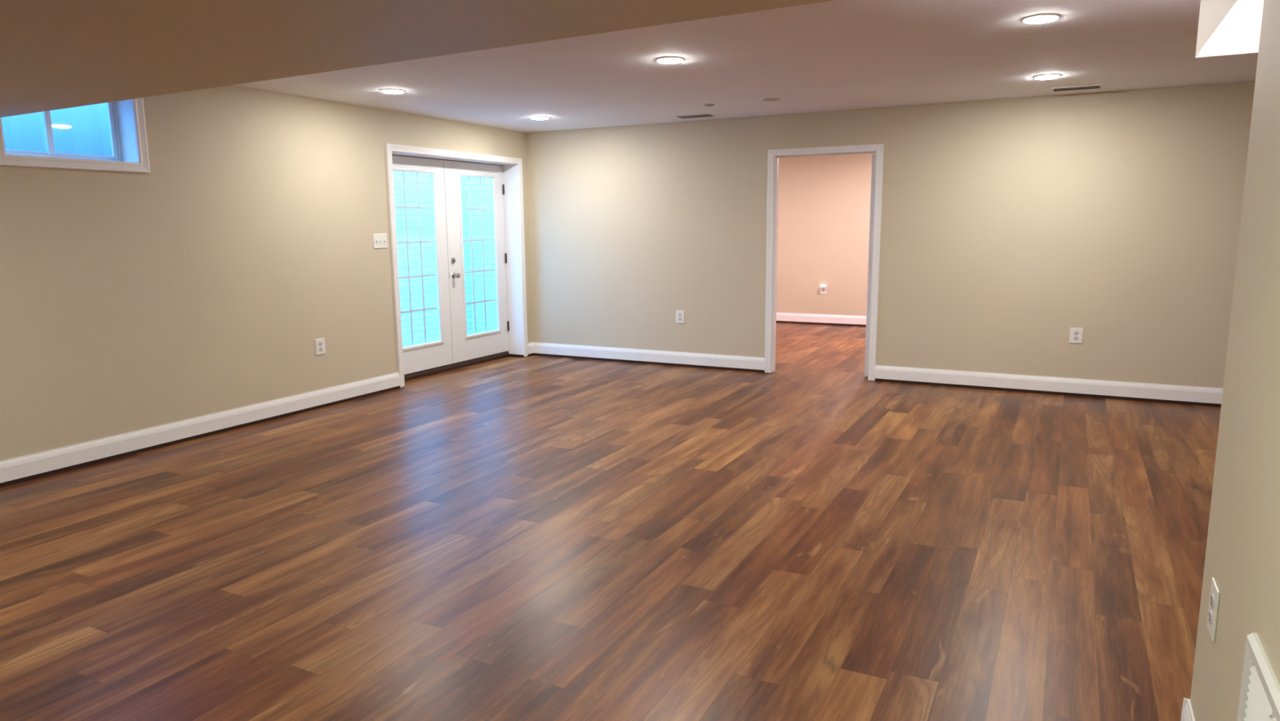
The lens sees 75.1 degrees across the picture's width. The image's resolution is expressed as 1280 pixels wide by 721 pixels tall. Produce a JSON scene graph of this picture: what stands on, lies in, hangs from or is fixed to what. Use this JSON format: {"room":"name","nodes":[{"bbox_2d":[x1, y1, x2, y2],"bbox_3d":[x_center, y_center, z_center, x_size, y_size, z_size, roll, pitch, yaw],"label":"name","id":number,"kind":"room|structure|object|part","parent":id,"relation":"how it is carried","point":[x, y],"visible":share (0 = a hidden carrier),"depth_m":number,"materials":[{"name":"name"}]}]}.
{"room":"finished basement","nodes":[
{"label":"finished basement","id":0,"kind":"room"},
{"bbox_2d":[1,102,112,159],"bbox_3d":[-3.969,-1.445,5.265,0.820,1.120,1.520,4,10,27],"label":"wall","id":1,"kind":"structure","parent":0,"point":[82,130],"depth_m":5.74,"materials":[{"name":"blue glass"}]},
{"bbox_2d":[0,84,533,461],"bbox_3d":[-2.584,-0.870,6.881,0.250,2.440,13.920,4,10,27],"label":"wall","id":2,"kind":"structure","parent":0,"point":[205,282],"depth_m":5.78,"materials":[{"name":"beige paint"}]},
{"bbox_2d":[5,101,122,161],"bbox_3d":[-3.546,-1.446,5.043,0.070,0.455,0.755,4,10,27],"label":"window","id":3,"kind":"structure","parent":2,"relation":"in","point":[117,156],"depth_m":5.19,"materials":[{"name":"white plastic"}]},
{"bbox_3d":[-3.644,-1.419,4.887,0.022,0.401,0.323,4,10,27],"label":"sash","id":4,"kind":"part","parent":3,"relation":"part of","materials":[{"name":"white plastic"}]},
{"bbox_3d":[-3.467,-1.466,5.165,0.022,0.401,0.412,4,10,27],"label":"sash","id":5,"kind":"part","parent":3,"relation":"part of","materials":[{"name":"white plastic"}]},
{"bbox_2d":[7,99,138,162],"bbox_3d":[-3.492,-1.442,5.016,0.252,0.495,0.795,4,10,27],"label":"trim","id":6,"kind":"structure","parent":2,"relation":"attached to","point":[125,108],"depth_m":5.33,"materials":[{"name":"white paint"}]},
{"bbox_2d":[0,97,150,173],"bbox_3d":[-3.374,-1.433,4.956,0.018,0.579,0.879,4,10,27],"label":"trim","id":7,"kind":"structure","parent":2,"relation":"attached to","point":[143,166],"depth_m":5.10,"materials":[{"name":"white paint"}]},
{"bbox_2d":[0,342,533,487],"bbox_3d":[-3.400,0.572,5.199,0.014,0.150,9.600,4,10,27],"label":"baseboard","id":8,"kind":"structure","parent":2,"relation":"attached to","point":[50,462],"depth_m":5.68,"materials":[{"name":"white paint"}]},
{"bbox_2d":[315,337,325,355],"bbox_3d":[-2.577,-0.113,6.719,0.009,0.128,0.096,4,10,27],"label":"wall outlet","id":9,"kind":"object","parent":2,"relation":"attached to","point":[319,343],"visible":1,"depth_m":6.71,"materials":[{"name":"white plastic"}]},
{"bbox_2d":[373,233,387,248],"bbox_3d":[-2.246,-1.034,7.223,0.019,0.124,0.162,4,10,27],"label":"light switch","id":10,"kind":"object","parent":2,"relation":"attached to","point":[380,240],"visible":1,"depth_m":7.22,"materials":[{"name":"white plastic"}]},
{"bbox_2d":[391,155,453,374],"bbox_3d":[-2.140,-0.903,7.950,0.068,2.022,0.945,4,10,26],"label":"door","id":11,"kind":"structure","parent":2,"relation":"in","point":[420,357],"depth_m":8.14,"materials":[{"name":"white paint"}]},
{"bbox_3d":[-2.122,-0.962,7.939,0.024,1.705,0.629,4,10,27],"label":"glass frame","id":12,"kind":"part","parent":11,"relation":"part of","materials":[{"name":"white paint"}]},
{"bbox_2d":[385,143,528,386],"bbox_3d":[-1.724,-0.964,8.257,0.018,2.145,2.005,4,10,27],"label":"trim","id":13,"kind":"structure","parent":2,"relation":"attached to","point":[389,147],"depth_m":7.56,"materials":[{"name":"white paint"}]},
{"bbox_2d":[404,351,509,381],"bbox_3d":[-1.922,0.061,8.532,0.052,0.060,1.877,4,10,27],"label":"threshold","id":14,"kind":"structure","parent":2,"relation":"attached to","point":[444,368],"depth_m":8.52,"materials":[{"name":"brown wood"}]},
{"bbox_2d":[391,151,524,387],"bbox_3d":[-1.863,-0.967,8.328,0.297,2.155,1.997,4,10,27],"label":"trim","id":15,"kind":"structure","parent":2,"relation":"attached to","point":[509,171],"depth_m":9.11,"materials":[{"name":"white paint"}]},
{"bbox_2d":[443,160,509,363],"bbox_3d":[-1.685,-1.037,8.753,0.119,2.022,0.959,4,10,27],"label":"door","id":16,"kind":"structure","parent":2,"relation":"in","point":[465,347],"depth_m":8.68,"materials":[{"name":"white paint"}]},
{"bbox_3d":[-1.851,-0.858,8.404,0.074,0.062,0.062,4,10,27],"label":"knob","id":17,"kind":"part","parent":16,"relation":"part of","materials":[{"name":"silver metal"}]},
{"bbox_3d":[-1.684,-1.103,8.777,0.024,1.705,0.627,4,10,27],"label":"glass frame","id":18,"kind":"part","parent":16,"relation":"part of","materials":[{"name":"white paint"}]},
{"bbox_2d":[392,170,472,346],"bbox_3d":[-3.065,-1.235,9.028,0.200,2.760,3.950,4,10,27],"label":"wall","id":19,"kind":"structure","parent":0,"point":[424,179],"depth_m":9.76,"materials":[{"name":"glass"}]},
{"bbox_2d":[466,176,496,333],"bbox_3d":[-1.584,-1.464,10.354,1.199,2.760,0.200,4,10,27],"label":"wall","id":20,"kind":"structure","parent":0,"point":[486,183],"depth_m":10.47,"materials":[{"name":"glass"}]},
{"bbox_2d":[0,322,1221,720],"bbox_3d":[1.294,0.669,5.112,8.950,0.100,13.920,4,10,27],"label":"floor","id":21,"kind":"structure","parent":0,"point":[534,537],"depth_m":3.67,"materials":[{"name":"wood"}]},
{"bbox_2d":[0,0,1263,133],"bbox_3d":[1.271,-1.847,4.703,8.950,0.120,13.920,4,10,27],"label":"ceiling","id":22,"kind":"structure","parent":0,"point":[837,55],"depth_m":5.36,"materials":[{"name":"white paint"}]},
{"bbox_2d":[380,88,404,93],"bbox_3d":[-1.832,-1.990,6.175,0.180,0.014,0.180,4,10,27],"label":"recessed light","id":23,"kind":"object","parent":22,"relation":"in","point":[385,91],"visible":1,"depth_m":6.14,"materials":[{"name":"white plastic"}]},
{"bbox_2d":[530,116,549,119],"bbox_3d":[-0.935,-2.260,7.783,0.180,0.014,0.180,4,10,27],"label":"recessed light","id":24,"kind":"object","parent":22,"relation":"in","point":[532,117],"visible":1,"depth_m":7.74,"materials":[{"name":"white plastic"}]},
{"bbox_2d":[655,56,684,63],"bbox_3d":[0.185,-1.834,5.101,0.180,0.014,0.180,4,10,27],"label":"recessed light","id":25,"kind":"object","parent":22,"relation":"in","point":[669,60],"visible":1,"depth_m":5.06,"materials":[{"name":"white plastic"}]},
{"bbox_2d":[674,113,715,118],"bbox_3d":[0.513,-2.271,7.754,0.350,0.010,0.164,4,10,27],"label":"ceiling vent","id":26,"kind":"object","parent":22,"relation":"in","point":[704,114],"visible":1,"depth_m":7.72,"materials":[{"name":"white metal"}]},
{"bbox_2d":[704,103,714,106],"bbox_3d":[0.585,-2.149,7.030,0.084,0.019,0.084,4,10,27],"label":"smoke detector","id":27,"kind":"object","parent":22,"relation":"attached to","point":[705,104],"visible":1,"depth_m":7.00,"materials":[{"name":"plastic"}]},
{"bbox_2d":[760,97,782,101],"bbox_3d":[1.060,-2.108,6.732,0.170,0.014,0.170,4,10,27],"label":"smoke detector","id":28,"kind":"object","parent":22,"relation":"in","point":[766,99],"visible":1,"depth_m":6.69,"materials":[{"name":"white plastic"}]},
{"bbox_2d":[1021,13,1061,23],"bbox_3d":[1.994,-1.696,4.146,0.180,0.014,0.180,4,10,27],"label":"recessed light","id":29,"kind":"object","parent":22,"relation":"in","point":[1041,18],"visible":1,"depth_m":4.11,"materials":[{"name":"white plastic"}]},
{"bbox_2d":[1033,74,1062,79],"bbox_3d":[2.842,-1.974,5.811,0.180,0.014,0.180,4,10,27],"label":"recessed light","id":30,"kind":"object","parent":22,"relation":"in","point":[1044,76],"visible":1,"depth_m":5.77,"materials":[{"name":"white plastic"}]},
{"bbox_2d":[1050,84,1102,91],"bbox_3d":[3.311,-2.064,6.321,0.350,0.010,0.164,4,10,27],"label":"ceiling vent","id":31,"kind":"object","parent":22,"relation":"in","point":[1100,86],"visible":1,"depth_m":6.30,"materials":[{"name":"white metal"}]},
{"bbox_2d":[776,153,875,315],"bbox_3d":[4.510,-1.593,10.924,8.600,2.440,0.120,4,10,27],"label":"wall","id":32,"kind":"structure","parent":0,"point":[824,202],"depth_m":11.82,"materials":[{"name":"beige paint"}]},
{"bbox_2d":[776,312,866,326],"bbox_3d":[3.157,-0.551,11.729,5.600,0.150,0.014,4,10,27],"label":"baseboard","id":33,"kind":"structure","parent":32,"relation":"attached to","point":[787,317],"depth_m":12.00,"materials":[{"name":"white paint"}]},
{"bbox_2d":[819,284,826,293],"bbox_3d":[2.625,-1.015,11.932,0.096,0.128,0.009,4,10,27],"label":"wall outlet","id":34,"kind":"object","parent":32,"relation":"attached to","point":[822,291],"visible":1,"depth_m":11.93,"materials":[{"name":"white plastic"}]},
{"bbox_2d":[819,284,825,288],"bbox_3d":[2.604,-1.052,11.884,0.080,0.068,0.083,4,10,27],"label":"night light","id":35,"kind":"object","parent":34,"relation":"attached to","point":[822,286],"visible":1,"depth_m":11.87,"materials":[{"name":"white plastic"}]},
{"bbox_2d":[526,81,1255,387],"bbox_3d":[2.632,-0.990,7.329,8.600,2.440,0.120,4,10,27],"label":"wall","id":36,"kind":"structure","parent":0,"point":[1008,226],"depth_m":7.17,"materials":[{"name":"beige paint"}]},
{"bbox_2d":[675,310,684,323],"bbox_3d":[0.410,-0.444,8.508,0.096,0.128,0.009,4,10,27],"label":"wall outlet","id":37,"kind":"object","parent":36,"relation":"attached to","point":[680,315],"visible":1,"depth_m":8.50,"materials":[{"name":"white plastic"}]},
{"bbox_2d":[764,143,884,380],"bbox_3d":[1.717,-0.885,7.825,0.972,2.082,0.124,4,10,27],"label":"door frame","id":38,"kind":"structure","parent":36,"relation":"attached to","point":[776,157],"depth_m":7.96,"materials":[{"name":"white paint"}]},
{"bbox_2d":[864,154,875,376],"bbox_3d":[2.332,-0.922,8.096,0.167,2.036,0.930,4,10,27],"label":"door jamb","id":39,"kind":"structure","parent":36,"relation":"in","point":[873,157],"depth_m":7.70,"materials":[{"name":"white paint"}]},
{"bbox_2d":[533,342,1222,407],"bbox_3d":[2.612,0.150,7.454,8.600,0.150,0.014,4,10,27],"label":"baseboard","id":40,"kind":"structure","parent":36,"relation":"attached to","point":[1110,389],"depth_m":7.34,"materials":[{"name":"white paint"}]},
{"bbox_2d":[1069,327,1083,343],"bbox_3d":[3.602,-0.205,6.880,0.096,0.128,0.009,4,10,27],"label":"wall outlet","id":41,"kind":"object","parent":36,"relation":"attached to","point":[1076,334],"visible":1,"depth_m":6.88,"materials":[{"name":"white plastic"}]},
{"bbox_2d":[1190,0,1279,720],"bbox_3d":[0.537,0.393,0.164,0.130,2.050,4.430,4,10,27],"label":"wall partition","id":42,"kind":"structure","parent":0,"point":[1242,556],"depth_m":1.83,"materials":[{"name":"beige paint"}]},
{"bbox_2d":[1180,697,1195,720],"bbox_3d":[1.768,1.419,-0.300,2.901,0.150,4.444,4,10,27],"label":"baseboard","id":43,"kind":"structure","parent":42,"relation":"attached to","point":[1187,714],"depth_m":2.26,"materials":[{"name":"white paint"}]},
{"bbox_2d":[1206,577,1220,641],"bbox_3d":[1.396,0.605,2.031,0.009,0.128,0.096,4,10,27],"label":"wall outlet","id":44,"kind":"object","parent":42,"relation":"attached to","point":[1215,593],"visible":1,"depth_m":2.01,"materials":[{"name":"white plastic"}]},
{"bbox_2d":[1208,609,1212,623],"bbox_3d":[1.394,0.626,2.036,0.003,0.029,0.035,4,10,27],"label":"receptacle","id":45,"kind":"object","parent":44,"relation":"attached to","point":[1210,617],"depth_m":2.03,"materials":[{"name":"plastic"}]},
{"bbox_2d":[1210,592,1213,607],"bbox_3d":[1.393,0.584,2.029,0.003,0.029,0.035,4,10,27],"label":"receptacle","id":46,"kind":"object","parent":44,"relation":"attached to","point":[1211,593],"depth_m":2.02,"materials":[{"name":"plastic"}]},
{"bbox_2d":[1236,631,1279,720],"bbox_3d":[0.998,0.831,1.294,0.018,0.494,0.825,4,10,27],"label":"air vent","id":47,"kind":"object","parent":42,"relation":"in","point":[1260,691],"visible":1,"depth_m":1.53,"materials":[{"name":"white metal"}]}
]}

